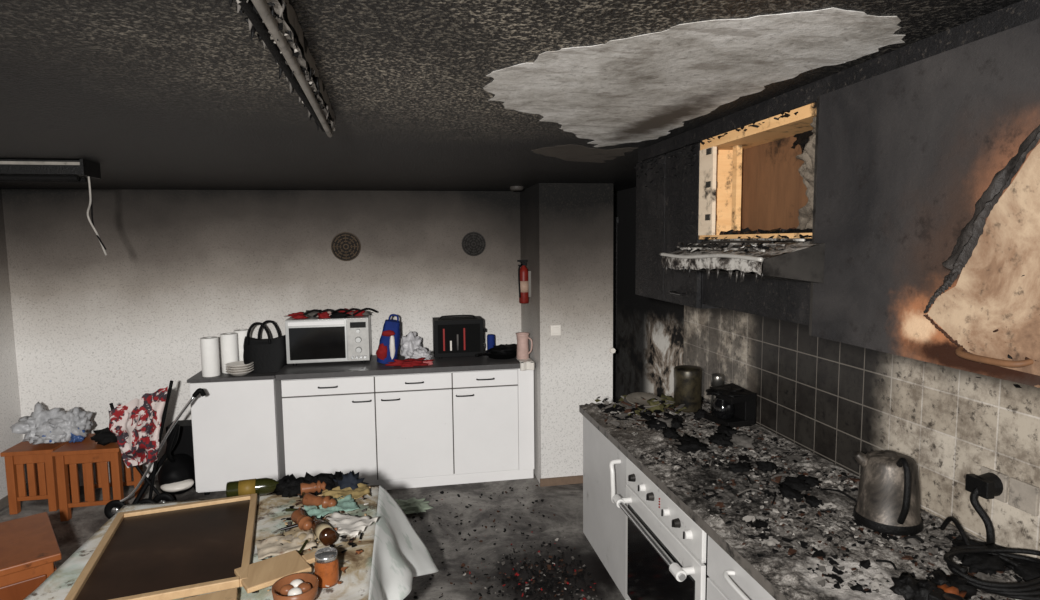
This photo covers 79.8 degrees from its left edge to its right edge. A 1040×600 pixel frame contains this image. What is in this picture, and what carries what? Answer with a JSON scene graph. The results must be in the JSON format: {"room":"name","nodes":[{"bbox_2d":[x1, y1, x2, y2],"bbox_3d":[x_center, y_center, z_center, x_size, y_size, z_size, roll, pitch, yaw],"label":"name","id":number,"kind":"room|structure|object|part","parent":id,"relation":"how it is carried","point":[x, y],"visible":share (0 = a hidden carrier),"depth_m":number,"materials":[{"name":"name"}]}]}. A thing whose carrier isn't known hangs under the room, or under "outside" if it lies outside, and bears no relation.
{"room":"fire-damaged room","nodes":[
{"label":"fire-damaged room","id":0,"kind":"room"},
{"bbox_2d":[0,189,26,498],"bbox_3d":[-3.333,0.617,1.650,0.100,2.330,6.350,-2,5,-11],"label":"wall","id":1,"kind":"structure","parent":0,"point":[10,409],"depth_m":4.66,"materials":[{"name":"paint"}]},
{"bbox_2d":[0,483,27,508],"bbox_3d":[-3.355,1.701,2.247,0.015,0.060,5.330,-2,5,-11],"label":"baseboard","id":2,"kind":"structure","parent":1,"relation":"attached to","point":[4,501],"depth_m":4.57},
{"bbox_2d":[1,189,615,489],"bbox_3d":[-1.512,0.257,5.256,5.020,2.330,0.100,-2,5,-11],"label":"wall","id":3,"kind":"structure","parent":0,"point":[93,330],"depth_m":4.98,"materials":[{"name":"paint"}]},
{"bbox_2d":[331,232,360,260],"bbox_3d":[-1.438,-0.441,5.141,0.239,0.239,0.027,-2,5,-11],"label":"wall plate","id":4,"kind":"object","parent":3,"relation":"attached to","point":[345,246],"visible":1,"depth_m":5.14,"materials":[{"name":"wicker"}]},
{"bbox_2d":[462,232,485,255],"bbox_3d":[-0.397,-0.480,5.334,0.208,0.208,0.027,-2,5,-11],"label":"wall plate","id":5,"kind":"object","parent":3,"relation":"attached to","point":[473,243],"visible":1,"depth_m":5.33,"materials":[{"name":"wicker"}]},
{"bbox_2d":[613,217,617,402],"bbox_3d":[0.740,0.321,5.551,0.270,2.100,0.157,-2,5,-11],"label":"door","id":6,"kind":"structure","parent":3,"relation":"in","point":[615,219],"depth_m":5.56,"materials":[{"name":"laminate"}]},
{"bbox_2d":[609,347,615,352],"bbox_3d":[0.714,0.390,4.826,0.048,0.048,0.050,-2,5,-11],"label":"handle","id":7,"kind":"object","parent":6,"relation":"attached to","point":[612,350],"depth_m":4.80,"materials":[{"name":"white plastic"}]},
{"bbox_2d":[0,472,624,599],"bbox_3d":[-0.912,1.754,2.264,5.020,0.100,6.450,-2,5,-11],"label":"floor","id":8,"kind":"structure","parent":0,"point":[566,501],"depth_m":4.08,"materials":[{"name":"concrete"}]},
{"bbox_2d":[0,512,61,599],"bbox_3d":[-2.756,1.440,2.873,1.000,0.450,0.630,-5,7,-42],"label":"wooden side table","id":9,"kind":"object","parent":8,"relation":"on","point":[29,547],"visible":0.81,"depth_m":2.95,"materials":[{"name":"orange wood"}]},
{"bbox_2d":[0,441,79,514],"bbox_3d":[-3.517,1.280,4.594,0.330,0.460,0.370,-2,5,-11],"label":"stool","id":10,"kind":"object","parent":8,"relation":"on","point":[41,466],"visible":0.73,"depth_m":4.44,"materials":[{"name":"orange wood"}]},
{"bbox_2d":[10,402,93,444],"bbox_3d":[-3.383,0.874,4.534,0.499,0.271,0.375,-2,5,-11],"label":"shopping bags","id":11,"kind":"object","parent":10,"relation":"on","point":[53,425],"visible":1,"depth_m":4.43},
{"bbox_2d":[51,433,143,521],"bbox_3d":[-3.028,1.263,4.506,0.420,0.500,0.420,-2,5,-11],"label":"stool","id":12,"kind":"object","parent":8,"relation":"on","point":[86,452],"visible":0.74,"depth_m":4.33,"materials":[{"name":"orange wood"}]},
{"bbox_2d":[90,427,116,445],"bbox_3d":[-2.947,0.960,4.438,0.236,0.110,0.211,-2,5,-11],"label":"bag","id":13,"kind":"object","parent":12,"relation":"on","point":[104,436],"visible":0.73,"depth_m":4.37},
{"bbox_2d":[104,380,205,518],"bbox_3d":[-2.521,1.046,4.291,0.710,0.963,0.207,-2,5,-11],"label":"stroller","id":14,"kind":"object","parent":8,"relation":"on","point":[137,425],"visible":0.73,"depth_m":4.25,"materials":[{"name":"red fabric"}]},
{"bbox_2d":[131,420,195,504],"bbox_3d":[-2.641,1.177,4.680,0.384,0.628,0.517,-2,5,-11],"label":"vacuum cleaner","id":15,"kind":"object","parent":8,"relation":"on","point":[176,475],"visible":0.89,"depth_m":4.60,"materials":[{"name":"black plastic"}]},
{"bbox_2d":[187,367,285,494],"bbox_3d":[-2.189,1.012,4.897,0.615,0.910,0.450,-2,5,-11],"label":"refrigerator","id":16,"kind":"object","parent":8,"relation":"on","point":[238,432],"visible":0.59,"depth_m":4.68,"materials":[{"name":"metal"}]},
{"bbox_2d":[200,336,219,376],"bbox_3d":[-2.339,0.428,4.697,0.124,0.290,0.124,-2,5,-11],"label":"paper towel roll","id":17,"kind":"object","parent":16,"relation":"on","point":[210,360],"visible":1,"depth_m":4.65,"materials":[{"name":"white paper"}]},
{"bbox_2d":[220,333,238,373],"bbox_3d":[-2.251,0.410,4.824,0.124,0.300,0.124,-2,5,-11],"label":"paper towel roll","id":18,"kind":"object","parent":16,"relation":"on","point":[228,341],"visible":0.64,"depth_m":4.77,"materials":[{"name":"white paper"}]},
{"bbox_2d":[225,361,253,375],"bbox_3d":[-2.128,0.525,4.725,0.200,0.088,0.200,-2,5,-11],"label":"bowls","id":19,"kind":"object","parent":16,"relation":"on","point":[238,368],"visible":1,"depth_m":4.68,"materials":[{"name":"ceramic"}]},
{"bbox_2d":[234,329,250,360],"bbox_3d":[-2.205,0.393,4.954,0.124,0.310,0.124,-2,5,-11],"label":"paper towel roll","id":20,"kind":"object","parent":16,"relation":"on","point":[242,333],"visible":0.41,"depth_m":4.89,"materials":[{"name":"white paper"}]},
{"bbox_2d":[243,320,288,372],"bbox_3d":[-1.984,0.357,4.849,0.345,0.390,0.170,-2,5,-11],"label":"handbag","id":21,"kind":"object","parent":16,"relation":"on","point":[267,355],"visible":0.91,"depth_m":4.80,"materials":[{"name":"leather"}]},
{"bbox_2d":[275,350,535,489],"bbox_3d":[-0.877,0.963,5.029,1.925,0.955,0.668,-2,5,-11],"label":"base cabinet","id":22,"kind":"object","parent":8,"relation":"on","point":[465,419],"visible":0.95,"depth_m":4.75,"materials":[{"name":"laminate"}]},
{"bbox_2d":[285,315,371,365],"bbox_3d":[-1.521,0.313,4.985,0.620,0.360,0.358,-2,5,-11],"label":"microwave oven","id":23,"kind":"object","parent":22,"relation":"on","point":[315,339],"visible":0.99,"depth_m":4.83,"materials":[{"name":"silver metal"}]},
{"bbox_2d":[287,308,376,318],"bbox_3d":[-1.517,0.099,4.959,0.741,0.065,0.283,-2,5,-11],"label":"cloth","id":24,"kind":"object","parent":23,"relation":"on","point":[339,313],"visible":1,"depth_m":4.93,"materials":[{"name":"red fabric"}]},
{"bbox_2d":[376,314,399,363],"bbox_3d":[-1.044,0.308,4.929,0.194,0.398,0.205,-2,5,-11],"label":"detergent bottle","id":25,"kind":"object","parent":22,"relation":"on","point":[389,342],"visible":0.95,"depth_m":4.87,"materials":[{"name":"plastic"}]},
{"bbox_2d":[385,357,432,366],"bbox_3d":[-0.848,0.475,4.793,0.382,0.058,0.164,-2,5,-11],"label":"cloth","id":26,"kind":"object","parent":22,"relation":"on","point":[409,362],"visible":1,"depth_m":4.75,"materials":[{"name":"fabric"}]},
{"bbox_2d":[400,331,432,359],"bbox_3d":[-0.850,0.366,5.035,0.209,0.229,0.409,-4,6,-31],"label":"plastic bag","id":27,"kind":"object","parent":22,"relation":"on","point":[411,345],"visible":0.78,"depth_m":5.01,"materials":[{"name":"white plastic"}]},
{"bbox_2d":[432,315,485,358],"bbox_3d":[-0.500,0.294,5.158,0.430,0.343,0.254,-2,5,-11],"label":"toaster","id":28,"kind":"object","parent":22,"relation":"on","point":[461,336],"visible":0.96,"depth_m":5.04,"materials":[{"name":"plastic"}]},
{"bbox_2d":[487,334,494,349],"bbox_3d":[-0.246,0.373,5.251,0.066,0.165,0.066,-2,5,-11],"label":"drink can","id":29,"kind":"object","parent":22,"relation":"on","point":[490,337],"visible":0.57,"depth_m":5.22,"materials":[{"name":"metal"}]},
{"bbox_2d":[475,344,516,358],"bbox_3d":[-0.162,0.421,5.024,0.290,0.108,0.446,1,6,12],"label":"frying pan","id":30,"kind":"object","parent":22,"relation":"on","point":[507,351],"visible":0.94,"depth_m":5.05,"materials":[{"name":"black metal"}]},
{"bbox_2d":[516,358,534,370],"bbox_3d":[0.039,0.501,4.916,0.114,0.070,0.215,-2,5,-11],"label":"tea towel","id":31,"kind":"object","parent":22,"relation":"on","point":[527,365],"visible":0.93,"depth_m":4.83,"materials":[{"name":"fabric"}]},
{"bbox_2d":[516,332,532,358],"bbox_3d":[0.029,0.371,4.963,0.126,0.215,0.117,-2,5,-11],"label":"pitcher","id":32,"kind":"object","parent":31,"relation":"on","point":[523,352],"visible":0.95,"depth_m":4.92,"materials":[{"name":"pink plastic"}]},
{"bbox_2d":[395,497,433,513],"bbox_3d":[-0.806,1.461,4.427,0.383,0.068,0.248,-2,5,-11],"label":"cloth","id":33,"kind":"object","parent":8,"relation":"on","point":[412,505],"visible":0.7,"depth_m":4.39,"materials":[{"name":"green fabric"}]},
{"bbox_2d":[398,485,601,599],"bbox_3d":[-0.181,1.556,3.691,1.117,0.025,2.218,-2,5,-11],"label":"debris","id":34,"kind":"object","parent":8,"relation":"on","point":[549,560],"visible":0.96,"depth_m":3.56,"materials":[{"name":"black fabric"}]},
{"bbox_2d":[583,416,626,599],"bbox_3d":[0.826,1.137,3.516,0.872,0.858,0.770,-2,5,-11],"label":"base cabinet","id":35,"kind":"object","parent":8,"relation":"on","point":[604,464],"visible":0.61,"depth_m":3.41,"materials":[{"name":"white laminate"}]},
{"bbox_2d":[612,457,708,599],"bbox_3d":[0.826,1.154,2.713,0.646,0.735,0.791,-2,5,-11],"label":"built-in oven","id":36,"kind":"object","parent":8,"relation":"on","point":[666,550],"visible":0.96,"depth_m":2.63,"materials":[{"name":"metal"}]},
{"bbox_2d":[707,535,774,599],"bbox_3d":[1.170,1.303,1.719,0.863,0.858,1.295,-2,5,-11],"label":"base cabinet","id":37,"kind":"object","parent":8,"relation":"on","point":[727,580],"visible":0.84,"depth_m":2.10,"materials":[{"name":"white laminate"}]},
{"bbox_2d":[579,398,1039,599],"bbox_3d":[1.033,0.739,2.451,0.832,0.122,2.882,-2,5,-11],"label":"countertop","id":38,"kind":"structure","parent":37,"relation":"on","point":[784,577],"depth_m":2.14,"materials":[{"name":"grey stone"}]},
{"bbox_2d":[619,392,661,408],"bbox_3d":[0.706,0.597,3.647,0.253,0.074,0.210,3,7,36],"label":"plates","id":39,"kind":"object","parent":38,"relation":"on","point":[631,398],"visible":0.66,"depth_m":3.66,"materials":[{"name":"beige ceramic"}]},
{"bbox_2d":[594,393,691,425],"bbox_3d":[0.695,0.619,3.570,0.504,0.097,0.475,-2,5,-11],"label":"debris","id":40,"kind":"object","parent":38,"relation":"on","point":[667,401],"visible":0.74,"depth_m":3.51,"materials":[{"name":"grey wood"}]},
{"bbox_2d":[674,365,701,412],"bbox_3d":[0.971,0.509,3.603,0.160,0.252,0.160,-2,5,-11],"label":"glass jar","id":41,"kind":"object","parent":38,"relation":"on","point":[687,378],"visible":0.91,"depth_m":3.54,"materials":[{"name":"clear glass"}]},
{"bbox_2d":[710,373,723,407],"bbox_3d":[1.138,0.529,3.585,0.074,0.212,0.074,-2,5,-11],"label":"glass storage jar","id":42,"kind":"object","parent":38,"relation":"on","point":[717,379],"visible":0.48,"depth_m":3.55,"materials":[{"name":"glass"}]},
{"bbox_2d":[704,383,755,427],"bbox_3d":[1.107,0.562,3.321,0.246,0.197,0.244,-3,6,-21],"label":"coffee maker","id":43,"kind":"object","parent":38,"relation":"on","point":[733,405],"visible":1,"depth_m":3.29,"materials":[{"name":"black plastic"}]},
{"bbox_2d":[593,397,1025,599],"bbox_3d":[1.027,0.750,2.484,0.778,0.062,2.758,-2,5,-11],"label":"debris","id":44,"kind":"object","parent":38,"relation":"on","point":[727,496],"visible":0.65,"depth_m":2.19,"materials":[{"name":"grey wood"}]},
{"bbox_2d":[645,409,1039,599],"bbox_3d":[1.125,0.713,2.584,0.643,0.061,1.888,-2,5,-11],"label":"debris","id":45,"kind":"object","parent":38,"relation":"on","point":[906,586],"visible":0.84,"depth_m":1.95,"materials":[{"name":"grey wood"}]},
{"bbox_2d":[853,450,922,535],"bbox_3d":[1.265,0.636,2.135,0.218,0.264,0.210,-5,7,-37],"label":"electric kettle","id":46,"kind":"object","parent":38,"relation":"on","point":[888,499],"visible":1,"depth_m":2.07,"materials":[{"name":"metal"}]},
{"bbox_3d":[1.174,0.806,1.574,0.060,0.038,0.240,-4,6,-30],"label":"burnt power strip","id":47,"kind":"part","parent":38,"relation":"part of","materials":[{"name":"plastic"}]},
{"bbox_3d":[1.379,0.773,1.784,0.264,0.072,0.286,4,7,39],"label":"charred cable coil","id":48,"kind":"part","parent":38,"relation":"part of","materials":[{"name":"black rubber"}]},
{"bbox_3d":[-1.034,1.354,2.010,1.070,0.747,1.770,-2,5,-11],"label":"dining table","id":49,"kind":"object","parent":8,"relation":"on","visible":0},
{"bbox_2d":[23,485,438,599],"bbox_3d":[-0.939,1.183,2.037,1.415,0.448,1.861,-2,5,-11],"label":"tablecloth","id":50,"kind":"object","parent":49,"relation":"on","point":[393,553],"visible":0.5,"depth_m":2.42,"materials":[{"name":"white fabric"}]},
{"bbox_2d":[64,493,256,599],"bbox_3d":[-1.281,0.913,2.315,0.532,0.028,0.752,-3,6,-21],"label":"picture","id":51,"kind":"object","parent":50,"relation":"on","point":[171,552],"visible":0.98,"depth_m":2.25,"materials":[{"name":"brown wood"}]},
{"bbox_2d":[179,588,237,599],"bbox_3d":[-1.135,0.950,1.868,0.520,0.020,0.080,-3,6,-22],"label":"plank","id":52,"kind":"object","parent":50,"relation":"on","point":[230,594],"visible":1,"depth_m":1.95,"materials":[{"name":"beige wood"}]},
{"bbox_2d":[226,478,278,496],"bbox_3d":[-1.181,0.846,2.817,0.265,0.076,0.076,-2,6,-17],"label":"wine bottle","id":53,"kind":"object","parent":50,"relation":"on","point":[261,486],"visible":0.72,"depth_m":2.78,"materials":[{"name":"green glass"}]},
{"bbox_2d":[234,550,317,592],"bbox_3d":[-0.815,0.920,2.143,0.280,0.018,0.160,-5,7,-38],"label":"cutting board","id":54,"kind":"object","parent":50,"relation":"on","point":[262,574],"visible":0.77,"depth_m":2.11,"materials":[{"name":"brown wood"}]},
{"bbox_2d":[271,573,318,599],"bbox_3d":[-0.705,0.927,1.956,0.140,0.072,0.140,-2,5,-11],"label":"copper bowl","id":55,"kind":"object","parent":50,"relation":"on","point":[297,586],"visible":1,"depth_m":1.95,"materials":[{"name":"brown metal"}]},
{"bbox_2d":[291,509,312,530],"bbox_3d":[-0.864,0.880,2.476,0.055,0.056,0.130,-5,7,-38],"label":"salt mill","id":56,"kind":"object","parent":50,"relation":"on","point":[304,522],"visible":0.98,"depth_m":2.45,"materials":[{"name":"brown wood"}]},
{"bbox_2d":[252,486,370,592],"bbox_3d":[-0.792,0.903,2.456,0.362,0.038,0.873,-2,5,-11],"label":"debris","id":57,"kind":"object","parent":50,"relation":"on","point":[288,524],"visible":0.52,"depth_m":2.40,"materials":[{"name":"brown wood"}]},
{"bbox_2d":[300,480,325,494],"bbox_3d":[-0.934,0.849,2.814,0.110,0.056,0.055,-3,6,-21],"label":"pepper mill","id":58,"kind":"object","parent":50,"relation":"on","point":[305,487],"visible":0.98,"depth_m":2.80,"materials":[{"name":"brown wood"}]},
{"bbox_2d":[256,483,377,559],"bbox_3d":[-0.831,0.884,2.557,0.460,0.022,0.561,-3,6,-21],"label":"papers","id":59,"kind":"object","parent":50,"relation":"on","point":[292,540],"visible":0.79,"depth_m":2.48,"materials":[{"name":"paper"}]},
{"bbox_2d":[302,493,336,508],"bbox_3d":[-0.853,0.863,2.660,0.150,0.056,0.055,1,6,19],"label":"wooden pepper mill","id":60,"kind":"object","parent":50,"relation":"on","point":[308,499],"visible":0.96,"depth_m":2.65,"materials":[{"name":"brown wood"}]},
{"bbox_2d":[272,470,368,497],"bbox_3d":[-0.921,0.834,2.861,0.444,0.096,0.154,-2,5,-11],"label":"heap","id":61,"kind":"object","parent":50,"relation":"on","point":[289,486],"visible":0.68,"depth_m":2.84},
{"bbox_2d":[311,516,336,545],"bbox_3d":[-0.776,0.889,2.422,0.061,0.062,0.205,-4,7,-35],"label":"beer bottle","id":62,"kind":"object","parent":50,"relation":"on","point":[322,530],"visible":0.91,"depth_m":2.35,"materials":[{"name":"brown glass"}]},
{"bbox_2d":[314,547,338,587],"bbox_3d":[-0.648,0.896,2.086,0.078,0.106,0.078,-2,5,-11],"label":"jar","id":63,"kind":"object","parent":50,"relation":"on","point":[326,565],"visible":0.98,"depth_m":2.06,"materials":[{"name":"orange glass"}]},
{"bbox_2d":[0,0,1021,191],"bbox_3d":[-0.937,-0.665,2.035,5.020,0.100,6.450,-2,5,-11],"label":"ceiling","id":64,"kind":"structure","parent":0,"point":[159,94],"depth_m":1.69,"materials":[{"name":"paint"}]},
{"bbox_2d":[0,159,106,255],"bbox_3d":[-2.784,-0.453,3.090,1.364,0.482,0.180,-2,5,-11],"label":"lamp fixture","id":65,"kind":"object","parent":64,"relation":"hanging from","point":[11,170],"visible":1,"depth_m":3.09,"materials":[{"name":"black plastic"}]},
{"bbox_2d":[229,0,335,136],"bbox_3d":[-0.490,-0.517,1.363,0.100,0.073,1.543,-2,5,-11],"label":"lamp","id":66,"kind":"object","parent":64,"relation":"attached to","point":[275,22],"visible":1,"depth_m":1.23,"materials":[{"name":"black plastic"}]},
{"bbox_2d":[510,186,523,190],"bbox_3d":[-0.026,-0.882,4.921,0.110,0.030,0.110,-2,5,-11],"label":"smoke detector","id":67,"kind":"object","parent":64,"relation":"attached to","point":[512,188],"visible":1,"depth_m":4.88,"materials":[{"name":"plastic"}]},
{"bbox_2d":[483,8,904,146],"bbox_3d":[0.288,-0.622,1.989,0.880,0.001,1.736,-2,5,-11],"label":"plaster","id":68,"kind":"object","parent":64,"relation":"attached to","point":[639,88],"depth_m":1.57,"materials":[{"name":"grey paint"}]},
{"bbox_2d":[520,183,612,482],"bbox_3d":[0.367,0.246,5.166,0.580,2.330,0.770,-2,5,-11],"label":"wall","id":69,"kind":"structure","parent":0,"point":[566,229],"depth_m":4.78,"materials":[{"name":"white paint"}]},
{"bbox_2d":[517,260,530,303],"bbox_3d":[0.032,-0.149,5.025,0.109,0.350,0.093,-2,5,-11],"label":"fire extinguisher","id":70,"kind":"object","parent":69,"relation":"attached to","point":[524,276],"visible":1,"depth_m":5.00,"materials":[{"name":"red paint"}]},
{"bbox_2d":[550,325,560,335],"bbox_3d":[0.272,0.232,4.744,0.080,0.080,0.018,-2,5,-11],"label":"light switch","id":71,"kind":"object","parent":69,"relation":"attached to","point":[555,330],"visible":1,"depth_m":4.74,"materials":[{"name":"plastic"}]},
{"bbox_2d":[540,475,582,486],"bbox_3d":[0.452,1.412,4.889,0.600,0.060,0.015,-2,5,-11],"label":"baseboard","id":72,"kind":"structure","parent":69,"relation":"attached to","point":[554,481],"depth_m":4.86,"materials":[{"name":"brown wood"}]},
{"bbox_2d":[532,144,636,162],"bbox_3d":[0.284,-0.729,3.118,0.517,0.001,0.632,-2,5,-11],"label":"plaster patch","id":73,"kind":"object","parent":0,"point":[570,152],"depth_m":3.06,"materials":[{"name":"grey paint"}]},
{"bbox_2d":[616,187,1039,558],"bbox_3d":[1.502,0.481,2.551,0.100,2.330,6.350,-2,5,-11],"label":"wall","id":74,"kind":"structure","parent":0,"point":[833,400],"depth_m":2.69,"materials":[{"name":"tile"}]},
{"bbox_2d":[634,142,719,308],"bbox_3d":[0.976,-0.326,2.781,0.765,0.646,0.660,-2,5,-11],"label":"upper cabinet","id":75,"kind":"object","parent":74,"relation":"attached to","point":[667,184],"visible":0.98,"depth_m":2.66,"materials":[{"name":"laminate"}]},
{"bbox_2d":[698,102,816,325],"bbox_3d":[1.105,-0.275,2.118,0.758,0.627,0.700,-2,5,-11],"label":"upper cabinet","id":76,"kind":"object","parent":74,"relation":"attached to","point":[756,180],"visible":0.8,"depth_m":2.14,"materials":[{"name":"brown wood"}]},
{"bbox_2d":[660,238,824,282],"bbox_3d":[0.673,-0.131,1.968,0.214,0.127,0.653,-2,5,-11],"label":"range hood","id":77,"kind":"object","parent":76,"relation":"attached to","point":[753,257],"visible":1,"depth_m":1.75,"materials":[{"name":"metal"}]},
{"bbox_2d":[809,18,1039,387],"bbox_3d":[1.259,-0.176,1.189,0.801,0.660,1.193,-2,5,-11],"label":"upper cabinet","id":78,"kind":"object","parent":74,"relation":"attached to","point":[926,199],"visible":1,"depth_m":1.30,"materials":[{"name":"laminate"}]},
{"bbox_2d":[638,0,1039,161],"bbox_3d":[1.179,-0.587,1.804,0.750,0.055,2.600,-2,5,-11],"label":"trim","id":79,"kind":"structure","parent":78,"relation":"attached to","point":[1024,11],"depth_m":1.54,"materials":[{"name":"laminate"}]},
{"bbox_2d":[940,466,1039,554],"bbox_3d":[1.451,0.676,1.969,0.225,0.227,0.214,-2,5,-11],"label":"outlet","id":80,"kind":"object","parent":74,"relation":"attached to","point":[991,484],"visible":0.84,"depth_m":1.98,"materials":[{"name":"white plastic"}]}
]}

